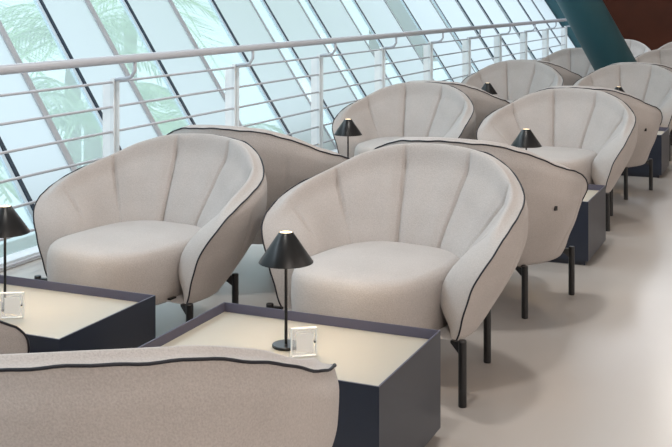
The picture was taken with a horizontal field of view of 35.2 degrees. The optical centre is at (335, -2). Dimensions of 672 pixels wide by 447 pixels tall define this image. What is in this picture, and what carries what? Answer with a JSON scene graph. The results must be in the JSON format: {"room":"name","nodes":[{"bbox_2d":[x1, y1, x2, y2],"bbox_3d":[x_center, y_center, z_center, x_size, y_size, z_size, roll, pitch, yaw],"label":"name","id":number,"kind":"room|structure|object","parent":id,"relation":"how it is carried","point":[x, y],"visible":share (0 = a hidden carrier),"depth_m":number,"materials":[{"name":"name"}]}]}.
{"room":"airport lounge","nodes":[
{"label":"airport lounge","id":0,"kind":"room"},
{"bbox_2d":[0,133,671,446],"bbox_3d":[4.981,1.360,7.295,11.025,0.120,25.160,0,0,24],"label":"floor","id":1,"kind":"structure","parent":0,"point":[591,367],"depth_m":3.98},
{"bbox_2d":[0,320,29,353],"bbox_3d":[-1.233,0.929,2.704,0.947,0.742,0.841,0,0,34],"label":"lounge chair","id":2,"kind":"object","parent":1,"relation":"on","point":[13,340],"visible":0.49,"depth_m":2.56,"materials":[{"name":"fabric"}]},
{"bbox_2d":[0,275,155,352],"bbox_3d":[-1.039,1.143,3.446,0.737,0.314,0.502,0,0,24],"label":"coffee table","id":3,"kind":"object","parent":1,"relation":"on","point":[58,316],"visible":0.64,"depth_m":3.43,"materials":[{"name":"grey paint"}]},
{"bbox_2d":[0,292,23,318],"bbox_3d":[-1.030,0.974,3.371,0.074,0.081,0.017,0,0,-5],"label":"card holder","id":4,"kind":"object","parent":3,"relation":"on","point":[11,305],"visible":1,"depth_m":3.37,"materials":[{"name":"white plastic"}]},
{"bbox_2d":[0,205,29,310],"bbox_3d":[-1.087,0.847,3.482,0.160,0.335,0.160,0,0,24],"label":"table lamp","id":5,"kind":"object","parent":3,"relation":"on","point":[11,224],"visible":0.77,"depth_m":3.45,"materials":[{"name":"black metal"}]},
{"bbox_2d":[33,133,266,321],"bbox_3d":[-0.735,0.937,4.189,0.947,0.727,0.841,0,0,31],"label":"lounge chair","id":6,"kind":"object","parent":1,"relation":"on","point":[171,218],"visible":0.98,"depth_m":4.21,"materials":[{"name":"fabric"}]},
{"bbox_2d":[47,220,200,304],"bbox_3d":[-0.789,1.011,4.096,0.510,0.217,0.624,0,0,31],"label":"seat cushion","id":7,"kind":"object","parent":6,"relation":"on","point":[137,256],"depth_m":3.89,"materials":[{"name":"fabric"}]},
{"bbox_2d":[0,345,338,446],"bbox_3d":[-0.467,0.935,2.078,0.947,0.730,0.841,0,0,-8],"label":"lounge chair","id":8,"kind":"object","parent":1,"relation":"on","point":[179,395],"visible":1,"depth_m":1.71,"materials":[{"name":"fabric"}]},
{"bbox_2d":[167,125,349,243],"bbox_3d":[-0.360,0.929,5.024,0.947,0.742,0.841,0,0,24],"label":"lounge chair","id":9,"kind":"object","parent":1,"relation":"on","point":[287,160],"visible":0.22,"depth_m":4.62,"materials":[{"name":"fabric"}]},
{"bbox_2d":[0,18,569,269],"bbox_3d":[0.030,0.787,7.898,0.212,1.025,17.095,0,0,24],"label":"railing","id":10,"kind":"object","parent":1,"relation":"on","point":[111,105],"visible":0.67,"depth_m":6.52,"materials":[{"name":"white metal"}]},
{"bbox_2d":[138,302,440,446],"bbox_3d":[-0.127,1.143,3.071,0.737,0.314,0.502,0,0,24],"label":"coffee table","id":11,"kind":"object","parent":1,"relation":"on","point":[389,375],"visible":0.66,"depth_m":3.06,"materials":[{"name":"grey paint"}]},
{"bbox_2d":[259,230,312,350],"bbox_3d":[-0.146,0.847,3.094,0.160,0.335,0.160,0,0,24],"label":"table lamp","id":12,"kind":"object","parent":11,"relation":"on","point":[285,252],"visible":0.95,"depth_m":3.06,"materials":[{"name":"black metal"}]},
{"bbox_2d":[291,326,316,357],"bbox_3d":[-0.091,0.974,3.010,0.074,0.081,0.017,0,0,-12],"label":"card holder","id":13,"kind":"object","parent":11,"relation":"on","point":[304,342],"visible":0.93,"depth_m":3.00,"materials":[{"name":"white plastic"}]},
{"bbox_2d":[261,143,527,407],"bbox_3d":[0.207,0.929,3.776,0.947,0.742,0.841,0,0,33],"label":"lounge chair","id":14,"kind":"object","parent":1,"relation":"on","point":[420,235],"visible":0.98,"depth_m":3.79,"materials":[{"name":"fabric"}]},
{"bbox_2d":[291,241,458,329],"bbox_3d":[0.149,1.005,3.686,0.510,0.221,0.624,0,0,33],"label":"seat cushion","id":15,"kind":"object","parent":14,"relation":"on","point":[390,282],"depth_m":3.49,"materials":[{"name":"fabric"}]},
{"bbox_2d":[332,82,475,157],"bbox_3d":[0.433,0.929,6.807,0.904,0.742,0.835,0,0,-9],"label":"lounge chair","id":16,"kind":"object","parent":1,"relation":"on","point":[387,114],"visible":0.65,"depth_m":6.99,"materials":[{"name":"fabric"}]},
{"bbox_2d":[354,137,404,155],"bbox_3d":[0.395,1.005,6.700,0.484,0.221,0.624,0,0,26],"label":"seat cushion","id":17,"kind":"object","parent":16,"relation":"on","point":[364,144],"depth_m":6.63,"materials":[{"name":"fabric"}]},
{"bbox_2d":[405,80,509,139],"bbox_3d":[0.822,0.929,7.594,0.904,0.742,0.835,0,0,-11],"label":"lounge chair","id":18,"kind":"object","parent":1,"relation":"on","point":[484,103],"visible":0.17,"depth_m":7.22,"materials":[{"name":"fabric"}]},
{"bbox_2d":[373,137,587,318],"bbox_3d":[0.597,0.929,4.605,0.947,0.742,0.841,0,0,24],"label":"lounge chair","id":19,"kind":"object","parent":1,"relation":"on","point":[554,192],"visible":0.39,"depth_m":4.27,"materials":[{"name":"fabric"}]},
{"bbox_2d":[461,60,563,102],"bbox_3d":[1.535,0.929,9.319,0.904,0.742,0.835,0,0,-11],"label":"lounge chair","id":20,"kind":"object","parent":1,"relation":"on","point":[513,80],"visible":0.42,"depth_m":9.54,"materials":[{"name":"fabric"}]},
{"bbox_2d":[507,60,581,85],"bbox_3d":[1.904,0.929,10.100,0.904,0.742,0.835,0,0,-11],"label":"lounge chair","id":21,"kind":"object","parent":1,"relation":"on","point":[569,77],"visible":0.1,"depth_m":9.74,"materials":[{"name":"fabric"}]},
{"bbox_2d":[476,88,637,230],"bbox_3d":[1.321,0.929,6.326,0.924,0.742,0.841,0,0,31],"label":"lounge chair","id":22,"kind":"object","parent":1,"relation":"on","point":[592,133],"visible":0.75,"depth_m":6.45,"materials":[{"name":"fabric"}]},
{"bbox_2d":[523,146,596,184],"bbox_3d":[1.266,1.005,6.234,0.497,0.221,0.624,0,0,31],"label":"seat cushion","id":23,"kind":"object","parent":22,"relation":"on","point":[582,159],"depth_m":6.09,"materials":[{"name":"fabric"}]},
{"bbox_2d":[540,48,593,77],"bbox_3d":[2.642,0.929,11.829,0.904,0.742,0.835,0,0,-7],"label":"lounge chair","id":24,"kind":"object","parent":1,"relation":"on","point":[575,60],"visible":0.18,"depth_m":12.11,"materials":[{"name":"fabric"}]},
{"bbox_2d":[548,184,605,264],"bbox_3d":[0.989,1.143,5.527,0.737,0.314,0.502,0,0,24],"label":"coffee table","id":25,"kind":"object","parent":1,"relation":"on","point":[588,233],"visible":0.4,"depth_m":5.21,"materials":[{"name":"grey paint"}]},
{"bbox_2d":[511,129,541,149],"bbox_3d":[0.994,0.847,5.539,0.160,0.335,0.160,0,0,24],"label":"table lamp","id":26,"kind":"object","parent":25,"relation":"on","point":[525,139],"visible":0.68,"depth_m":5.50,"materials":[{"name":"black metal"}]},
{"bbox_2d":[556,0,636,70],"bbox_3d":[2.221,-0.550,11.048,2.505,3.700,0.470,0,0,24],"label":"column","id":27,"kind":"structure","parent":1,"relation":"on","point":[591,22],"depth_m":10.66,"materials":[{"name":"teal paint"}]},
{"bbox_2d":[536,86,662,199],"bbox_3d":[1.712,0.929,7.154,0.924,0.742,0.841,0,0,24],"label":"lounge chair","id":28,"kind":"object","parent":1,"relation":"on","point":[649,118],"visible":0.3,"depth_m":6.84,"materials":[{"name":"fabric"}]},
{"bbox_2d":[572,63,671,160],"bbox_3d":[2.442,0.929,8.873,0.924,0.742,0.841,0,0,27],"label":"lounge chair","id":29,"kind":"object","parent":1,"relation":"on","point":[651,84],"visible":0.38,"depth_m":9.09,"materials":[{"name":"fabric"}]},
{"bbox_2d":[624,39,650,56],"bbox_3d":[3.839,0.929,14.483,0.904,0.742,0.835,0,0,-11],"label":"lounge chair","id":30,"kind":"object","parent":1,"relation":"on","point":[637,48],"visible":0.1,"depth_m":14.61,"materials":[{"name":"fabric"}]},
{"bbox_2d":[608,62,671,144],"bbox_3d":[2.816,0.929,9.707,0.924,0.742,0.841,0,0,24],"label":"lounge chair","id":31,"kind":"object","parent":1,"relation":"on","point":[656,64],"visible":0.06,"depth_m":9.34,"materials":[{"name":"fabric"}]},
{"bbox_2d":[621,127,668,177],"bbox_3d":[2.121,1.143,8.055,0.737,0.314,0.502,0,0,24],"label":"coffee table","id":32,"kind":"object","parent":1,"relation":"on","point":[659,152],"visible":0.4,"depth_m":7.73,"materials":[{"name":"grey paint"}]},
{"bbox_2d":[615,87,624,91],"bbox_3d":[2.188,0.847,8.209,0.160,0.335,0.160,0,0,24],"label":"table lamp","id":33,"kind":"object","parent":32,"relation":"on","point":[616,88],"visible":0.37,"depth_m":8.19,"materials":[{"name":"black metal"}]},
{"bbox_2d":[635,49,671,66],"bbox_3d":[3.627,0.929,11.561,0.924,0.742,0.841,0,0,24],"label":"lounge chair","id":34,"kind":"object","parent":1,"relation":"on","point":[660,56],"visible":0.18,"depth_m":11.88,"materials":[{"name":"fabric"}]},
{"bbox_2d":[658,42,671,48],"bbox_3d":[4.701,0.929,14.100,0.924,0.742,0.841,0,0,19],"label":"lounge chair","id":35,"kind":"object","parent":1,"relation":"on","point":[668,45],"visible":0.12,"depth_m":14.41,"materials":[{"name":"fabric"}]},
{"bbox_3d":[0.063,1.143,5.989,0.737,0.314,0.502,0,0,24],"label":"coffee table","id":36,"kind":"object","parent":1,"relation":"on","visible":0},
{"bbox_2d":[334,119,361,157],"bbox_3d":[0.068,0.847,6.001,0.160,0.335,0.160,0,0,24],"label":"table lamp","id":37,"kind":"object","parent":36,"relation":"on","point":[347,128],"visible":0.73,"depth_m":5.96,"materials":[{"name":"black metal"}]},
{"bbox_3d":[1.223,1.143,8.575,0.737,0.314,0.502,0,0,24],"label":"coffee table","id":38,"kind":"object","parent":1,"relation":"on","visible":0},
{"bbox_2d":[481,83,496,94],"bbox_3d":[1.228,0.847,8.587,0.160,0.335,0.160,0,0,24],"label":"table lamp","id":39,"kind":"object","parent":38,"relation":"on","point":[487,87],"visible":0.52,"depth_m":8.55,"materials":[{"name":"black metal"}]},
{"bbox_2d":[369,0,671,60],"bbox_3d":[7.879,-0.550,19.622,15.600,3.700,0.150,0,0,24],"label":"wall","id":40,"kind":"structure","parent":0,"point":[648,22],"depth_m":20.47,"materials":[{"name":"red wood"}]},
{"bbox_2d":[0,137,34,226],"bbox_3d":[-2.602,-0.567,6.006,2.450,3.694,0.026,0,0,24],"label":"trim","id":41,"kind":"structure","parent":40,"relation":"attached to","point":[26,193],"depth_m":5.60,"materials":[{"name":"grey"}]},
{"bbox_2d":[0,34,70,203],"bbox_3d":[-2.516,-0.563,6.217,2.439,3.687,0.455,0,0,24],"label":"window","id":42,"kind":"structure","parent":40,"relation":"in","point":[24,106],"depth_m":5.89,"materials":[{"name":"glass"}]},
{"bbox_2d":[33,0,121,150],"bbox_3d":[-2.226,-0.567,6.864,2.450,3.694,0.026,0,0,24],"label":"trim","id":43,"kind":"structure","parent":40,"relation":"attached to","point":[40,1],"depth_m":6.61,"materials":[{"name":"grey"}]},
{"bbox_2d":[119,0,195,124],"bbox_3d":[-1.856,-0.567,7.709,2.450,3.694,0.026,0,0,24],"label":"trim","id":44,"kind":"structure","parent":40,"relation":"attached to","point":[126,1],"depth_m":7.43,"materials":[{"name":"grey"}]},
{"bbox_2d":[0,149,337,271],"bbox_3d":[0.198,1.282,9.280,0.110,0.035,24.960,0,0,24],"label":"baseboard","id":45,"kind":"structure","parent":40,"relation":"attached to","point":[32,251],"depth_m":5.23,"materials":[{"name":"white"}]},
{"bbox_2d":[0,21,76,171],"bbox_3d":[-2.421,-0.566,6.424,2.447,3.692,0.047,0,0,24],"label":"trim","id":46,"kind":"structure","parent":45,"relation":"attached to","point":[12,50],"depth_m":6.11,"materials":[{"name":"grey metal"}]},
{"bbox_2d":[43,0,157,148],"bbox_3d":[-2.135,-0.563,7.086,2.439,3.687,0.481,0,0,24],"label":"window","id":47,"kind":"structure","parent":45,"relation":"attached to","point":[73,19],"depth_m":6.83,"materials":[{"name":"glass"}]},
{"bbox_2d":[84,0,162,136],"bbox_3d":[-2.035,-0.566,7.305,2.447,3.692,0.047,0,0,24],"label":"trim","id":48,"kind":"structure","parent":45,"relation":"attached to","point":[88,3],"depth_m":7.03,"materials":[{"name":"grey metal"}]},
{"bbox_2d":[519,0,560,52],"bbox_3d":[2.929,-0.563,18.656,2.439,3.687,0.962,0,0,24],"label":"window","id":49,"kind":"structure","parent":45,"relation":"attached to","point":[531,10],"depth_m":18.43,"materials":[{"name":"glass"}]},
{"bbox_2d":[128,0,224,124],"bbox_3d":[-1.744,-0.563,7.979,2.439,3.687,0.585,0,0,24],"label":"window","id":50,"kind":"structure","parent":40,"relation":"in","point":[157,18],"depth_m":7.70,"materials":[{"name":"glass"}]},
{"bbox_2d":[168,0,242,125],"bbox_3d":[-1.623,-0.566,8.246,2.447,3.692,0.047,0,0,24],"label":"trim","id":51,"kind":"structure","parent":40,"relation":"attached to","point":[171,3],"depth_m":7.99,"materials":[{"name":"grey metal"}]},
{"bbox_2d":[208,0,291,135],"bbox_3d":[-1.366,-0.567,8.829,2.450,3.694,0.026,0,0,24],"label":"trim","id":52,"kind":"structure","parent":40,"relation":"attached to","point":[213,1],"depth_m":8.52,"materials":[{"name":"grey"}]},
{"bbox_2d":[214,0,334,150],"bbox_3d":[-1.241,-0.563,9.129,2.439,3.687,0.650,0,0,24],"label":"window","id":53,"kind":"structure","parent":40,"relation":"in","point":[241,17],"depth_m":8.83,"materials":[{"name":"glass"}]},
{"bbox_2d":[249,0,336,148],"bbox_3d":[-1.107,-0.566,9.425,2.447,3.692,0.020,0,0,24],"label":"trim","id":54,"kind":"structure","parent":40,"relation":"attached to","point":[252,4],"depth_m":9.11,"materials":[{"name":"grey metal"}]},
{"bbox_2d":[260,0,334,121],"bbox_3d":[-1.014,-0.566,9.641,2.446,3.691,0.026,0,0,24],"label":"trim","id":55,"kind":"structure","parent":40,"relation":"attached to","point":[262,1],"depth_m":9.36,"materials":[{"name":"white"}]},
{"bbox_2d":[266,0,355,117],"bbox_3d":[-0.866,-0.563,9.986,2.439,3.687,0.702,0,0,24],"label":"window","id":56,"kind":"structure","parent":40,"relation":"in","point":[289,14],"depth_m":9.72,"materials":[{"name":"glass"}]},
{"bbox_2d":[297,0,356,99],"bbox_3d":[-0.721,-0.566,10.306,2.447,3.692,0.020,0,0,24],"label":"trim","id":57,"kind":"structure","parent":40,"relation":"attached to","point":[310,21],"depth_m":10.02,"materials":[{"name":"grey metal"}]},
{"bbox_2d":[305,0,366,97],"bbox_3d":[-0.638,-0.566,10.498,2.446,3.691,0.026,0,0,24],"label":"trim","id":58,"kind":"structure","parent":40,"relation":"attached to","point":[306,1],"depth_m":10.21,"materials":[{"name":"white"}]},
{"bbox_2d":[310,0,390,95],"bbox_3d":[-0.472,-0.563,10.885,2.439,3.687,0.793,0,0,24],"label":"window","id":59,"kind":"structure","parent":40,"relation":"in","point":[332,13],"depth_m":10.59,"materials":[{"name":"glass"}]},
{"bbox_2d":[340,0,391,84],"bbox_3d":[-0.309,-0.566,11.247,2.447,3.692,0.020,0,0,24],"label":"trim","id":60,"kind":"structure","parent":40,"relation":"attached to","point":[340,0],"depth_m":11.01,"materials":[{"name":"grey metal"}]},
{"bbox_2d":[351,0,404,82],"bbox_3d":[-0.169,-0.566,11.570,2.446,3.691,0.026,0,0,24],"label":"trim","id":61,"kind":"structure","parent":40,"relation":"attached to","point":[353,1],"depth_m":11.30,"materials":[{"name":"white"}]},
{"bbox_2d":[356,0,422,81],"bbox_3d":[0.018,-0.563,12.005,2.439,3.687,0.897,0,0,24],"label":"window","id":62,"kind":"structure","parent":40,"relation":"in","point":[379,16],"depth_m":11.73,"materials":[{"name":"glass"}]},
{"bbox_2d":[384,0,433,79],"bbox_3d":[0.201,-0.566,12.414,2.447,3.692,0.020,0,0,24],"label":"trim","id":63,"kind":"structure","parent":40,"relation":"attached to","point":[384,0],"depth_m":12.17,"materials":[{"name":"grey metal"}]},
{"bbox_2d":[400,0,453,81],"bbox_3d":[0.436,-0.566,12.951,2.446,3.691,0.026,0,0,24],"label":"trim","id":64,"kind":"structure","parent":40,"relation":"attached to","point":[402,2],"depth_m":12.67,"materials":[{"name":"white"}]},
{"bbox_2d":[404,0,474,82],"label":"window","id":65,"kind":"structure","parent":40,"relation":"in","point":[425,14],"depth_m":13.14,"materials":[{"name":"glass"}]},
{"bbox_2d":[430,0,477,72],"bbox_3d":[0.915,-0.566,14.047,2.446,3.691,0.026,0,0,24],"label":"trim","id":66,"kind":"structure","parent":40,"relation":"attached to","point":[433,1],"depth_m":13.79,"materials":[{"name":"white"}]},
{"bbox_2d":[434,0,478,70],"bbox_3d":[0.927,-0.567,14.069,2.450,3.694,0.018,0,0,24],"label":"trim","id":67,"kind":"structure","parent":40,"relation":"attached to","point":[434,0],"depth_m":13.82,"materials":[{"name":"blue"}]},
{"bbox_2d":[435,0,493,69],"bbox_3d":[1.112,-0.563,14.506,2.439,3.687,0.949,0,0,24],"label":"window","id":68,"kind":"structure","parent":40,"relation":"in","point":[450,9],"depth_m":14.26,"materials":[{"name":"glass"}]},
{"bbox_2d":[455,0,493,60],"bbox_3d":[1.345,-0.567,15.021,2.450,3.694,0.018,0,0,24],"label":"trim","id":69,"kind":"structure","parent":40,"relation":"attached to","point":[460,5],"depth_m":14.76,"materials":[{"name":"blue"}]},
{"bbox_2d":[458,0,512,60],"bbox_3d":[1.527,-0.563,15.453,2.439,3.687,0.936,0,0,24],"label":"window","id":70,"kind":"structure","parent":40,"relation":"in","point":[473,10],"depth_m":15.21,"materials":[{"name":"glass"}]},
{"bbox_2d":[476,0,515,59],"bbox_3d":[1.751,-0.567,15.950,2.450,3.694,0.018,0,0,24],"label":"trim","id":71,"kind":"structure","parent":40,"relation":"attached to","point":[477,0],"depth_m":15.68,"materials":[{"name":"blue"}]},
{"bbox_2d":[479,0,532,59],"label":"window","id":72,"kind":"structure","parent":40,"relation":"in","point":[491,7],"depth_m":16.13,"materials":[{"name":"glass"}]},
{"bbox_2d":[495,0,535,59],"bbox_3d":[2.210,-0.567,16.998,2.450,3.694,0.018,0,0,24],"label":"trim","id":73,"kind":"structure","parent":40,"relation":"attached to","point":[499,3],"depth_m":16.75,"materials":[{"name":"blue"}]},
{"bbox_2d":[499,0,550,59],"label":"window","id":74,"kind":"structure","parent":40,"relation":"in","point":[512,8],"depth_m":17.29,"materials":[{"name":"glass"}]},
{"bbox_2d":[517,0,552,53],"bbox_3d":[2.741,-0.567,18.213,2.450,3.694,0.018,0,0,24],"label":"trim","id":75,"kind":"structure","parent":40,"relation":"attached to","point":[518,0],"depth_m":17.97,"materials":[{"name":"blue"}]},
{"bbox_2d":[531,0,560,44],"bbox_3d":[3.148,-0.567,19.142,2.450,3.694,0.018,0,0,24],"label":"trim","id":76,"kind":"structure","parent":40,"relation":"attached to","point":[532,0],"depth_m":18.89,"materials":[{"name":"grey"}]},
{"bbox_2d":[533,0,574,47],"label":"window","id":77,"kind":"structure","parent":40,"relation":"in","point":[541,5],"depth_m":19.38,"materials":[{"name":"glass"}]},
{"bbox_2d":[545,0,575,47],"bbox_3d":[3.565,-0.567,20.095,2.450,3.694,0.018,0,0,24],"label":"trim","id":78,"kind":"structure","parent":40,"relation":"attached to","point":[545,0],"depth_m":19.82,"materials":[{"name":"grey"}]},
{"label":"outside","id":79,"kind":"structure","parent":0,"visible":0},
{"bbox_2d":[0,161,20,203],"bbox_3d":[-3.523,2.199,8.054,2.852,3.204,2.960,0,0,32],"label":"palm tree","id":80,"kind":"object","parent":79,"point":[8,185],"visible":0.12,"depth_m":7.96,"materials":[{"name":"green plant"}]},
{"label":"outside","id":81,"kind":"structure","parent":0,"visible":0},
{"bbox_2d":[0,76,187,167],"bbox_3d":[-2.351,2.261,9.986,2.802,3.082,2.851,0,0,32],"label":"palm tree","id":82,"kind":"object","parent":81,"point":[93,146],"visible":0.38,"depth_m":9.71,"materials":[{"name":"green plant"}]},
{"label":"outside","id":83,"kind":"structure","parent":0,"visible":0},
{"bbox_2d":[0,0,161,168],"bbox_3d":[-3.034,1.877,12.207,3.014,3.849,3.219,0,0,-22],"label":"palm tree","id":84,"kind":"object","parent":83,"point":[24,35],"visible":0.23,"depth_m":11.96,"materials":[{"name":"green plant"}]},
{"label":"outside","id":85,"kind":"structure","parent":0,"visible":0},
{"bbox_2d":[155,111,283,135],"bbox_3d":[-1.383,2.527,11.809,2.759,2.549,2.779,0,0,2],"label":"palm tree","id":86,"kind":"object","parent":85,"point":[279,130],"visible":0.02,"depth_m":11.78,"materials":[{"name":"green plant"}]},
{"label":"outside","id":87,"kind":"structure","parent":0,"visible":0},
{"bbox_2d":[0,0,48,82],"bbox_3d":[-5.144,1.697,12.797,3.619,4.209,3.249,0,0,36],"label":"palm tree","id":88,"kind":"object","parent":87,"point":[30,60],"visible":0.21,"depth_m":13.11,"materials":[{"name":"green plant"}]},
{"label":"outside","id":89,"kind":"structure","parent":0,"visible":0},
{"bbox_2d":[11,0,239,90],"bbox_3d":[-2.849,1.611,14.921,3.212,4.381,3.348,0,0,16],"label":"palm tree","id":90,"kind":"object","parent":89,"point":[95,2],"visible":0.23,"depth_m":15.04,"materials":[{"name":"green plant"}]},
{"bbox_3d":[3.954,-0.560,21.010,2.596,3.790,0.715,0,0,24],"label":"wall","id":91,"kind":"structure","parent":0,"visible":0},
{"bbox_2d":[546,0,581,47],"bbox_3d":[3.724,-0.588,20.380,2.679,3.845,0.624,0,0,24],"label":"trim","id":92,"kind":"structure","parent":91,"relation":"attached to","point":[553,4],"depth_m":19.82,"materials":[{"name":"teal paint"}]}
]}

